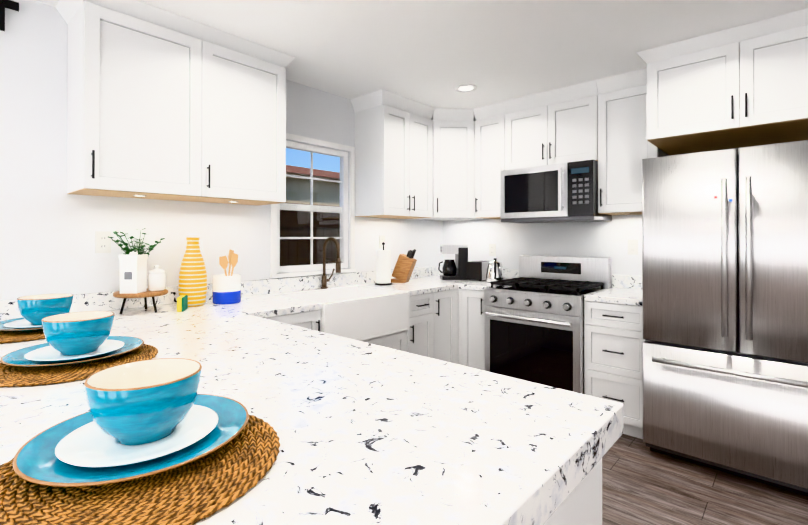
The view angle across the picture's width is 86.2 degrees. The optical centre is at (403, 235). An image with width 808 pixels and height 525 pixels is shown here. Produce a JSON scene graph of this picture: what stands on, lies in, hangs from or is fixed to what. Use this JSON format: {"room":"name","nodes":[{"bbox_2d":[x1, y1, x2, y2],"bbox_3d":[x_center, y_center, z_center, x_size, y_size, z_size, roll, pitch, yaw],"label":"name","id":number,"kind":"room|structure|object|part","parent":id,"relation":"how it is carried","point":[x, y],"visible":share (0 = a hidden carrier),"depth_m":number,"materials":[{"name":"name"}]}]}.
{"room":"kitchen","nodes":[
{"label":"kitchen","id":0,"kind":"room"},
{"bbox_2d":[0,0,442,299],"bbox_3d":[-1.843,0.084,2.168,0.120,2.470,6.600,0,0,42],"label":"wall","id":1,"kind":"structure","parent":0,"point":[49,226],"depth_m":2.25,"materials":[{"name":"white paint"}]},
{"bbox_2d":[0,0,18,30],"bbox_3d":[-2.311,-1.041,1.531,0.042,0.172,1.420,0,0,42],"label":"hanger","id":2,"kind":"object","parent":1,"relation":"attached to","point":[10,4],"visible":0.98,"depth_m":2.01,"materials":[{"name":"black metal"}]},
{"bbox_2d":[95,231,110,252],"bbox_3d":[-1.616,0.035,2.322,0.007,0.116,0.070,0,0,42],"label":"electrical outlet","id":3,"kind":"object","parent":1,"relation":"attached to","point":[102,242],"visible":1,"depth_m":2.32,"materials":[{"name":"white plastic"}]},
{"bbox_2d":[56,0,295,204],"bbox_3d":[-1.227,-0.677,2.478,0.381,0.944,1.160,0,0,42],"label":"upper cabinet","id":4,"kind":"object","parent":1,"relation":"attached to","point":[162,104],"visible":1,"depth_m":2.26,"materials":[{"name":"white wood"}]},
{"bbox_2d":[0,265,442,320],"bbox_3d":[-0.825,0.358,3.187,0.022,0.100,3.718,0,0,42],"label":"backsplash","id":5,"kind":"structure","parent":1,"relation":"attached to","point":[99,301],"depth_m":2.91,"materials":[{"name":"stone"}]},
{"bbox_2d":[270,133,355,277],"bbox_3d":[-0.705,-0.223,3.375,0.105,1.051,0.789,0,0,42],"label":"window","id":6,"kind":"structure","parent":1,"relation":"in","point":[275,267],"depth_m":3.39,"materials":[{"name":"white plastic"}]},
{"bbox_2d":[379,236,384,247],"bbox_3d":[-0.197,0.057,3.896,0.007,0.116,0.070,0,0,42],"label":"electrical outlet","id":7,"kind":"object","parent":1,"relation":"attached to","point":[381,239],"visible":0.73,"depth_m":3.89,"materials":[{"name":"white plastic"}]},
{"bbox_2d":[350,89,434,218],"bbox_3d":[-0.086,-0.652,3.742,0.381,0.982,0.670,0,0,42],"label":"upper cabinet","id":8,"kind":"object","parent":1,"relation":"attached to","point":[393,155],"visible":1,"depth_m":3.58,"materials":[{"name":"white wood"}]},
{"bbox_2d":[34,0,807,120],"bbox_3d":[-0.202,-1.209,0.694,4.540,0.100,6.840,0,0,42],"label":"ceiling","id":9,"kind":"structure","parent":0,"point":[433,53],"depth_m":2.48,"materials":[{"name":"white paint"}]},
{"bbox_2d":[455,84,476,92],"bbox_3d":[0.479,-1.141,3.352,0.170,0.008,0.170,0,0,42],"label":"recessed light","id":10,"kind":"object","parent":9,"relation":"in","point":[463,88],"visible":0.98,"depth_m":3.34,"materials":[{"name":"white paint"}]},
{"bbox_2d":[443,140,807,287],"bbox_3d":[2.049,0.088,3.183,4.540,2.470,0.120,0,0,42],"label":"wall","id":11,"kind":"structure","parent":0,"point":[603,239],"depth_m":3.78,"materials":[{"name":"white paint"}]},
{"bbox_2d":[417,108,482,220],"bbox_3d":[0.435,-0.651,4.135,0.629,0.979,0.629,0,0,42],"label":"upper cabinet","id":12,"kind":"object","parent":11,"relation":"attached to","point":[453,163],"visible":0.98,"depth_m":3.90,"materials":[{"name":"white wood"}]},
{"bbox_2d":[473,102,505,218],"bbox_3d":[0.857,-0.651,3.921,0.301,0.982,0.381,0,0,42],"label":"upper cabinet","id":13,"kind":"object","parent":11,"relation":"attached to","point":[490,142],"visible":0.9,"depth_m":3.81,"materials":[{"name":"white wood"}]},
{"bbox_2d":[489,244,495,255],"bbox_3d":[0.854,0.138,4.172,0.070,0.116,0.007,0,0,42],"label":"electrical outlet","id":14,"kind":"object","parent":11,"relation":"attached to","point":[492,249],"visible":1,"depth_m":4.17,"materials":[{"name":"white plastic"}]},
{"bbox_2d":[503,269,518,278],"bbox_3d":[0.758,0.363,4.249,0.889,0.100,0.020,0,0,42],"label":"backsplash","id":15,"kind":"structure","parent":11,"relation":"attached to","point":[508,273],"depth_m":4.02,"materials":[{"name":"stone"}]},
{"bbox_2d":[503,80,597,169],"bbox_3d":[1.252,-0.850,3.566,0.760,0.588,0.381,0,0,42],"label":"upper cabinet","id":16,"kind":"object","parent":11,"relation":"attached to","point":[556,126],"visible":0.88,"depth_m":3.42,"materials":[{"name":"white wood"}]},
{"bbox_2d":[500,160,611,222],"bbox_3d":[1.217,-0.333,3.524,0.756,0.436,0.482,0,0,42],"label":"microwave","id":17,"kind":"object","parent":16,"relation":"attached to","point":[560,192],"visible":0.98,"depth_m":3.35,"materials":[{"name":"silver metal"}]},
{"bbox_2d":[612,275,641,288],"bbox_3d":[1.803,0.359,3.307,0.390,0.100,0.020,0,0,42],"label":"backsplash","id":18,"kind":"structure","parent":11,"relation":"attached to","point":[618,281],"depth_m":3.35,"materials":[{"name":"stone"}]},
{"bbox_2d":[596,68,668,214],"bbox_3d":[1.681,-0.654,3.178,0.390,0.982,0.381,0,0,42],"label":"upper cabinet","id":19,"kind":"object","parent":11,"relation":"attached to","point":[625,147],"visible":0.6,"depth_m":3.08,"materials":[{"name":"white wood"}]},
{"bbox_2d":[628,240,637,254],"bbox_3d":[1.771,0.089,3.345,0.070,0.116,0.007,0,0,42],"label":"electrical outlet","id":20,"kind":"object","parent":11,"relation":"attached to","point":[632,247],"visible":1,"depth_m":3.34,"materials":[{"name":"white plastic"}]},
{"bbox_2d":[637,8,807,154],"bbox_3d":[2.048,-0.872,2.640,0.970,0.552,0.691,0,0,42],"label":"upper cabinet","id":21,"kind":"object","parent":11,"relation":"attached to","point":[745,85],"visible":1,"depth_m":2.45,"materials":[{"name":"white wood"}]},
{"bbox_2d":[602,434,807,524],"bbox_3d":[-0.202,1.361,0.681,4.540,0.100,6.840,0,0,42],"label":"floor","id":22,"kind":"structure","parent":0,"point":[642,484],"depth_m":2.19,"materials":[{"name":"brown wood"}]},
{"bbox_2d":[265,310,320,331],"bbox_3d":[-0.889,0.884,2.628,0.671,0.874,0.487,0,0,42],"label":"base cabinet","id":23,"kind":"object","parent":22,"relation":"on","point":[311,320],"visible":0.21,"depth_m":2.52,"materials":[{"name":"white wood"}]},
{"bbox_2d":[0,300,622,524],"bbox_3d":[-0.733,0.436,1.379,2.338,0.072,1.157,0,0,42],"label":"countertop","id":24,"kind":"structure","parent":23,"relation":"on","point":[369,434],"depth_m":0.92,"materials":[{"name":"stone"}]},
{"bbox_2d":[0,331,44,343],"bbox_3d":[-1.577,0.395,1.805,0.461,0.011,0.462,0,0,0],"label":"placemat","id":25,"kind":"object","parent":24,"relation":"on","point":[8,337],"visible":0.27,"depth_m":1.68,"materials":[{"name":"brown wicker"}]},
{"bbox_2d":[0,317,42,331],"bbox_3d":[-1.544,0.378,1.856,0.366,0.024,0.366,0,0,42],"label":"charger plate","id":26,"kind":"object","parent":25,"relation":"on","point":[4,328],"visible":0.25,"depth_m":1.74,"materials":[{"name":"teal ceramic"}]},
{"bbox_2d":[3,319,41,328],"bbox_3d":[-1.543,0.374,1.851,0.256,0.018,0.256,0,0,42],"label":"dinner plate","id":27,"kind":"object","parent":26,"relation":"on","point":[23,324],"visible":0.44,"depth_m":1.81,"materials":[{"name":"white ceramic"}]},
{"bbox_2d":[17,294,73,324],"bbox_3d":[-1.545,0.319,1.864,0.189,0.115,0.189,0,0,42],"label":"bowl","id":28,"kind":"object","parent":27,"relation":"on","point":[35,309],"visible":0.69,"depth_m":1.80,"materials":[{"name":"teal ceramic"}]},
{"bbox_2d":[0,344,157,386],"bbox_3d":[-1.037,0.393,1.358,0.461,0.011,0.461,0,0,-21],"label":"placemat","id":29,"kind":"object","parent":24,"relation":"on","point":[13,376],"visible":0.46,"depth_m":1.25,"materials":[{"name":"brown wicker"}]},
{"bbox_2d":[0,336,143,366],"bbox_3d":[-1.049,0.375,1.390,0.366,0.024,0.366,0,0,42],"label":"charger plate","id":30,"kind":"object","parent":29,"relation":"on","point":[16,358],"visible":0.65,"depth_m":1.33,"materials":[{"name":"teal ceramic"}]},
{"bbox_2d":[24,340,124,361],"bbox_3d":[-1.048,0.371,1.385,0.256,0.018,0.256,0,0,42],"label":"dinner plate","id":31,"kind":"object","parent":30,"relation":"on","point":[48,353],"visible":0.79,"depth_m":1.36,"materials":[{"name":"white ceramic"}]},
{"bbox_2d":[41,311,114,355],"bbox_3d":[-1.050,0.317,1.398,0.189,0.115,0.189,0,0,42],"label":"bowl","id":32,"kind":"object","parent":31,"relation":"on","point":[76,333],"visible":1,"depth_m":1.34,"materials":[{"name":"teal ceramic"}]},
{"bbox_2d":[0,415,279,524],"bbox_3d":[-0.453,0.390,0.744,0.461,0.011,0.461,0,0,31],"label":"placemat","id":33,"kind":"object","parent":24,"relation":"on","point":[195,491],"visible":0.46,"depth_m":0.65,"materials":[{"name":"brown wicker"}]},
{"bbox_2d":[12,394,248,486],"bbox_3d":[-0.484,0.372,0.806,0.366,0.024,0.366,0,0,42],"label":"charger plate","id":34,"kind":"object","parent":33,"relation":"on","point":[36,460],"visible":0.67,"depth_m":0.72,"materials":[{"name":"teal ceramic"}]},
{"bbox_2d":[55,404,218,466],"bbox_3d":[-0.483,0.368,0.801,0.256,0.018,0.256,0,0,42],"label":"dinner plate","id":35,"kind":"object","parent":34,"relation":"on","point":[92,444],"visible":0.62,"depth_m":0.76,"materials":[{"name":"white ceramic"}]},
{"bbox_2d":[84,358,201,444],"bbox_3d":[-0.485,0.314,0.814,0.189,0.115,0.189,0,0,42],"label":"bowl","id":36,"kind":"object","parent":35,"relation":"on","point":[142,402],"visible":1,"depth_m":0.76,"materials":[{"name":"teal ceramic"}]},
{"bbox_2d":[113,288,167,313],"bbox_3d":[-1.393,0.349,2.292,0.250,0.111,0.250,0,0,42],"label":"tray stand","id":37,"kind":"object","parent":24,"relation":"on","point":[144,295],"visible":0.83,"depth_m":2.23,"materials":[{"name":"brown wood"}]},
{"bbox_2d":[119,252,147,293],"bbox_3d":[-1.393,0.188,2.225,0.092,0.208,0.092,0,0,-1],"label":"plant pot","id":38,"kind":"object","parent":37,"relation":"on","point":[133,272],"visible":1,"depth_m":2.18,"materials":[{"name":"white ceramic"}]},
{"bbox_2d":[108,228,164,254],"bbox_3d":[-1.461,0.124,2.350,0.213,0.338,0.250,0,0,42],"label":"plant","id":39,"kind":"object","parent":38,"relation":"in","point":[128,250],"visible":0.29,"depth_m":2.34,"materials":[{"name":"green plant"}]},
{"bbox_2d":[148,265,165,290],"bbox_3d":[-1.320,0.225,2.307,0.082,0.135,0.082,0,0,42],"label":"jar","id":40,"kind":"object","parent":37,"relation":"on","point":[156,278],"visible":1,"depth_m":2.28,"materials":[{"name":"white ceramic"}]},
{"bbox_2d":[177,295,187,311],"bbox_3d":[-1.200,0.366,2.341,0.032,0.075,0.116,0,0,-16],"label":"sponge","id":41,"kind":"object","parent":24,"relation":"on","point":[182,303],"visible":0.92,"depth_m":2.29,"materials":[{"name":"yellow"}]},
{"bbox_2d":[362,330,406,351],"bbox_3d":[-0.463,1.009,3.100,0.671,0.628,0.774,0,0,42],"label":"base cabinet","id":42,"kind":"object","parent":22,"relation":"on","point":[397,341],"visible":0.04,"depth_m":3.09,"materials":[{"name":"white wood"}]},
{"bbox_2d":[407,292,438,359],"bbox_3d":[-0.089,0.888,3.541,0.638,0.874,0.368,0,0,42],"label":"base cabinet","id":43,"kind":"object","parent":22,"relation":"on","point":[432,331],"depth_m":3.35,"materials":[{"name":"white wood"}]},
{"bbox_2d":[439,289,457,363],"bbox_3d":[0.095,0.889,3.744,0.638,0.874,0.418,0,0,42],"label":"base cabinet","id":44,"kind":"object","parent":22,"relation":"on","point":[448,299],"depth_m":3.59,"materials":[{"name":"white wood"}]},
{"bbox_2d":[110,275,463,314],"bbox_3d":[-0.588,0.443,2.972,0.660,0.072,3.718,0,0,42],"label":"countertop","id":45,"kind":"structure","parent":44,"relation":"on","point":[271,304],"depth_m":2.94,"materials":[{"name":"stone"}]},
{"bbox_2d":[178,238,206,306],"bbox_3d":[-1.225,0.208,2.509,0.151,0.393,0.151,0,0,42],"label":"vase","id":46,"kind":"object","parent":45,"relation":"on","point":[192,285],"visible":0.9,"depth_m":2.46,"materials":[{"name":"ceramic"}]},
{"bbox_2d":[212,274,240,303],"bbox_3d":[-1.073,0.322,2.617,0.160,0.167,0.160,0,0,42],"label":"utensil crock","id":47,"kind":"object","parent":45,"relation":"on","point":[226,289],"visible":0.94,"depth_m":2.55,"materials":[{"name":"white ceramic"}]},
{"bbox_2d":[219,249,237,275],"bbox_3d":[-1.053,0.238,2.618,0.104,0.308,0.092,0,0,42],"label":"utensils","id":48,"kind":"object","parent":47,"relation":"in","point":[232,259],"visible":0.62,"depth_m":2.62,"materials":[{"name":"brown wood"}]},
{"bbox_2d":[321,237,341,288],"bbox_3d":[-0.540,0.209,3.312,0.227,0.399,0.103,0,0,42],"label":"faucet","id":49,"kind":"object","parent":45,"relation":"on","point":[338,262],"visible":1,"depth_m":3.33,"materials":[{"name":"brown metal"}]},
{"bbox_2d":[277,286,408,340],"bbox_3d":[-0.428,0.551,3.071,0.561,0.274,0.772,0,0,42],"label":"farmhouse sink","id":50,"kind":"object","parent":45,"relation":"in","point":[357,313],"visible":0.75,"depth_m":2.94,"materials":[{"name":"white ceramic"}]},
{"bbox_2d":[375,242,391,284],"bbox_3d":[-0.172,0.231,3.632,0.150,0.357,0.150,0,0,42],"label":"paper towel holder","id":51,"kind":"object","parent":45,"relation":"on","point":[383,243],"visible":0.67,"depth_m":3.59,"materials":[{"name":"black metal"}]},
{"bbox_2d":[376,250,390,283],"bbox_3d":[-0.172,0.260,3.632,0.122,0.275,0.122,0,0,42],"label":"paper towel roll","id":52,"kind":"object","parent":51,"relation":"on","point":[383,266],"visible":0.98,"depth_m":3.58,"materials":[{"name":"white paper"}]},
{"bbox_2d":[391,249,416,282],"bbox_3d":[-0.008,0.265,3.788,0.228,0.292,0.090,0,0,22],"label":"knife block","id":53,"kind":"object","parent":45,"relation":"on","point":[403,269],"visible":1,"depth_m":3.75,"materials":[{"name":"brown wood"}]},
{"bbox_2d":[438,244,467,279],"bbox_3d":[0.458,0.247,4.105,0.267,0.330,0.180,0,0,-3],"label":"coffee maker","id":54,"kind":"object","parent":45,"relation":"on","point":[452,269],"visible":0.98,"depth_m":4.02,"materials":[{"name":"black plastic"}]},
{"bbox_2d":[466,261,490,280],"bbox_3d":[0.726,0.325,4.052,0.156,0.173,0.270,0,0,42],"label":"toaster","id":55,"kind":"object","parent":45,"relation":"on","point":[476,270],"visible":0.69,"depth_m":3.95,"materials":[{"name":"grey plastic"}]},
{"bbox_2d":[460,279,499,290],"bbox_3d":[0.782,0.432,3.805,0.259,0.040,0.647,0,0,42],"label":"countertop","id":56,"kind":"structure","parent":44,"relation":"on","point":[477,285],"depth_m":3.63,"materials":[{"name":"stone"}]},
{"bbox_2d":[486,258,504,282],"bbox_3d":[0.804,0.303,3.812,0.164,0.215,0.227,0,0,12],"label":"kettle","id":57,"kind":"object","parent":56,"relation":"on","point":[495,272],"visible":0.94,"depth_m":3.76,"materials":[{"name":"silver metal"}]},
{"bbox_2d":[458,289,485,370],"bbox_3d":[0.759,0.889,3.806,0.299,0.874,0.671,0,0,42],"label":"base cabinet","id":58,"kind":"object","parent":22,"relation":"on","point":[471,329],"visible":0.42,"depth_m":3.59,"materials":[{"name":"white wood"}]},
{"bbox_2d":[484,255,610,393],"bbox_3d":[1.117,0.750,3.408,0.760,1.150,0.718,0,0,42],"label":"gas range","id":59,"kind":"object","parent":22,"relation":"on","point":[534,322],"visible":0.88,"depth_m":3.23,"materials":[{"name":"silver metal"}]},
{"bbox_2d":[544,458,601,524],"bbox_3d":[-0.692,0.894,1.541,2.417,0.842,0.797,0,0,42],"label":"base cabinet","id":60,"kind":"object","parent":22,"relation":"on","point":[581,504],"visible":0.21,"depth_m":0.94,"materials":[{"name":"white wood"}]},
{"bbox_2d":[584,301,644,438],"bbox_3d":[1.585,0.886,3.062,0.391,0.874,0.671,0,0,42],"label":"base cabinet","id":61,"kind":"object","parent":22,"relation":"on","point":[613,351],"visible":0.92,"depth_m":2.84,"materials":[{"name":"white wood"}]},
{"bbox_2d":[584,287,641,305],"bbox_3d":[1.594,0.428,3.074,0.390,0.040,0.643,0,0,42],"label":"countertop","id":62,"kind":"structure","parent":61,"relation":"on","point":[625,296],"depth_m":2.93,"materials":[{"name":"stone"}]},
{"bbox_2d":[642,141,807,496],"bbox_3d":[2.015,0.425,2.560,0.912,1.790,0.787,0,0,42],"label":"fridge","id":63,"kind":"object","parent":22,"relation":"on","point":[742,474],"depth_m":2.30,"materials":[{"name":"silver metal"}]},
{"bbox_3d":[1.780,0.383,2.300,0.908,1.683,0.086,0,0,42],"label":"fridge door","id":64,"kind":"part","parent":63,"relation":"part of","materials":[{"name":"silver metal"}]},
{"bbox_2d":[652,176,807,387],"bbox_3d":[1.732,0.211,2.248,0.772,1.024,0.080,0,0,42],"label":"handle","id":65,"kind":"object","parent":63,"relation":"attached to","point":[724,259],"visible":1,"depth_m":2.22,"materials":[{"name":"silver metal"}]},
{"label":"outside","id":66,"kind":"structure","parent":0,"visible":0},
{"bbox_3d":[-10.775,1.565,14.661,29.870,0.130,60.000,0,0,42],"label":"ground","id":67,"kind":"structure","parent":66,"visible":0},
{"bbox_2d":[285,165,339,205],"bbox_3d":[-5.996,-0.323,6.994,5.250,3.569,13.600,0,0,42],"label":"house","id":68,"kind":"structure","parent":67,"relation":"on","point":[333,191],"depth_m":8.29,"materials":[{"name":"beige paint"}]},
{"bbox_2d":[289,203,339,265],"bbox_3d":[-2.922,0.498,4.307,0.070,1.899,13.134,0,0,42],"label":"fence","id":69,"kind":"object","parent":67,"relation":"on","point":[309,211],"depth_m":6.07,"materials":[{"name":"brown wood"}]}
]}

